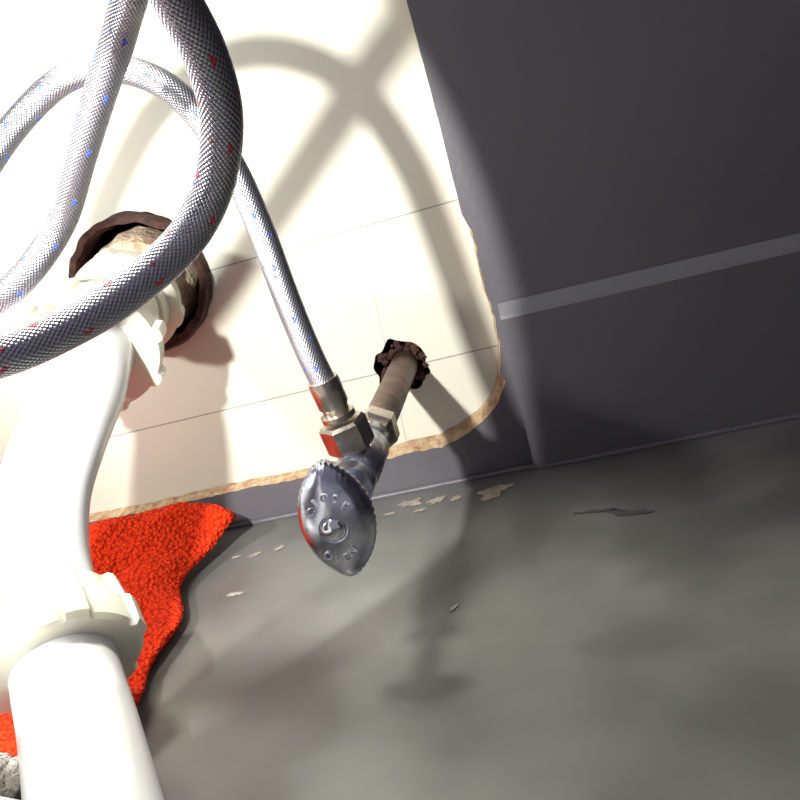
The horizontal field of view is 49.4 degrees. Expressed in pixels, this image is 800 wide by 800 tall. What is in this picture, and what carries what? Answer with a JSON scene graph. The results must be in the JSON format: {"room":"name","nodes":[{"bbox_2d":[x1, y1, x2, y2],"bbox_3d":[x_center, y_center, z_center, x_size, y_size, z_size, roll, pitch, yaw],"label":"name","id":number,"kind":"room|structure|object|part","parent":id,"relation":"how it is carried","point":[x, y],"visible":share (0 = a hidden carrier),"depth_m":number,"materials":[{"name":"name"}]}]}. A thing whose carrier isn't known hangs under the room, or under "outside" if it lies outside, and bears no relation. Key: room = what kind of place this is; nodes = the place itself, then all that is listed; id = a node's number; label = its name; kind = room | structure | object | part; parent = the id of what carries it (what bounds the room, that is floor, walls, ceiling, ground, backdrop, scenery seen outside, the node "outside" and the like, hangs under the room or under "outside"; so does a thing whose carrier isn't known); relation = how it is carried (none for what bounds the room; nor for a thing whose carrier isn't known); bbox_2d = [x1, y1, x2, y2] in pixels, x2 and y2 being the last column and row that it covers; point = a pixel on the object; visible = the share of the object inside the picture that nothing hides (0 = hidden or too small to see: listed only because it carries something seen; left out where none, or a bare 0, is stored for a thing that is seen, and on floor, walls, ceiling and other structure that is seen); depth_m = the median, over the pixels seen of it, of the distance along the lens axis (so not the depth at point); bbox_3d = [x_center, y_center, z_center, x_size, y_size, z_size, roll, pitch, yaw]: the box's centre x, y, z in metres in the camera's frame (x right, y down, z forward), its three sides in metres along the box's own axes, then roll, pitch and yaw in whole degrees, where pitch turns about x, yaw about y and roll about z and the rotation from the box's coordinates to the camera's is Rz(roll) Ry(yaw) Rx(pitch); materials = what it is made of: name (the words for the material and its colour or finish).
{"room":"under sink cabinet","nodes":[
{"label":"under sink cabinet","id":0,"kind":"room"},
{"bbox_2d":[0,0,243,378],"bbox_3d":[-0.134,-0.141,0.176,0.157,0.292,0.076,-12,15,9],"label":"supply hose","id":1,"kind":"object","parent":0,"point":[194,31],"visible":1,"depth_m":0.22,"materials":[{"name":"silver metal"}]},
{"bbox_2d":[0,0,799,524],"bbox_3d":[0.017,-0.258,0.468,1.200,0.620,0.045,-12,15,9],"label":"wall","id":2,"kind":"structure","parent":0,"point":[344,151],"depth_m":0.49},
{"bbox_2d":[0,211,212,799],"bbox_3d":[-0.165,-0.087,0.312,0.097,0.446,0.434,-15,15,0],"label":"trap","id":3,"kind":"object","parent":2,"relation":"attached to","point":[71,635],"visible":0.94,"depth_m":0.35,"materials":[{"name":"white plastic"}]},
{"bbox_3d":[-0.154,-0.054,0.491,0.049,0.061,0.105,-12,15,9],"label":"stub arm","id":4,"kind":"part","parent":3,"relation":"part of","materials":[{"name":"white plastic"}]},
{"bbox_2d":[297,340,427,575],"bbox_3d":[-0.011,0.012,0.432,0.032,0.048,0.245,-12,16,11],"label":"valve","id":5,"kind":"object","parent":2,"relation":"attached to","point":[337,517],"visible":0.99,"depth_m":0.32,"materials":[{"name":"silver metal"}]},
{"bbox_2d":[0,0,373,458],"bbox_3d":[-0.125,-0.128,0.289,0.156,0.378,0.114,-12,15,9],"label":"supply hose","id":6,"kind":"object","parent":5,"relation":"on","point":[345,431],"visible":0.92,"depth_m":0.34,"materials":[{"name":"silver metal"}]},
{"bbox_3d":[-0.024,0.045,0.325,0.029,0.048,0.015,-12,15,9],"label":"handle","id":7,"kind":"part","parent":5,"relation":"part of","materials":[{"name":"silver metal"}]},
{"bbox_2d":[225,413,799,530],"bbox_3d":[0.089,0.039,0.524,1.191,0.005,0.009,-12,15,9],"label":"trim","id":8,"kind":"structure","parent":2,"relation":"attached to","point":[774,420],"depth_m":0.52,"materials":[{"name":"grey paint"}]},
{"bbox_2d":[497,232,799,468],"bbox_3d":[0.363,-0.072,0.466,0.610,0.102,0.008,-12,15,9],"label":"baseboard","id":9,"kind":"structure","parent":2,"relation":"attached to","point":[710,341],"depth_m":0.50,"materials":[{"name":"grey paint"}]},
{"bbox_2d":[137,419,799,799],"bbox_3d":[0.062,0.153,0.179,1.200,0.015,0.762,-12,15,9],"label":"floor","id":10,"kind":"structure","parent":0,"point":[655,655],"depth_m":0.36,"materials":[{"name":"grey paint"}]},
{"bbox_2d":[0,752,20,799],"bbox_3d":[-0.152,0.146,0.294,0.049,0.036,0.055,-12,15,9],"label":"rock","id":11,"kind":"object","parent":10,"relation":"on","point":[10,787],"visible":0.62,"depth_m":0.30,"materials":[{"name":"grey stone"}]},
{"bbox_2d":[0,502,236,755],"bbox_3d":[-0.219,0.121,0.448,0.232,0.035,0.226,-12,15,9],"label":"cleaning cloth","id":12,"kind":"object","parent":10,"relation":"on","point":[150,553],"visible":0.27,"depth_m":0.50,"materials":[{"name":"fabric"}]},
{"bbox_2d":[227,483,514,610],"bbox_3d":[-0.026,0.083,0.480,0.159,0.001,0.138,-9,16,22],"label":"chips","id":13,"kind":"object","parent":10,"relation":"on","point":[493,492],"visible":1,"depth_m":0.51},
{"bbox_2d":[573,508,650,515],"bbox_3d":[0.108,0.057,0.444,0.042,0.001,0.009,-2,20,38],"label":"scuffs","id":14,"kind":"object","parent":10,"relation":"on","point":[617,511],"visible":1,"depth_m":0.44,"materials":[{"name":"grey"}]}
]}

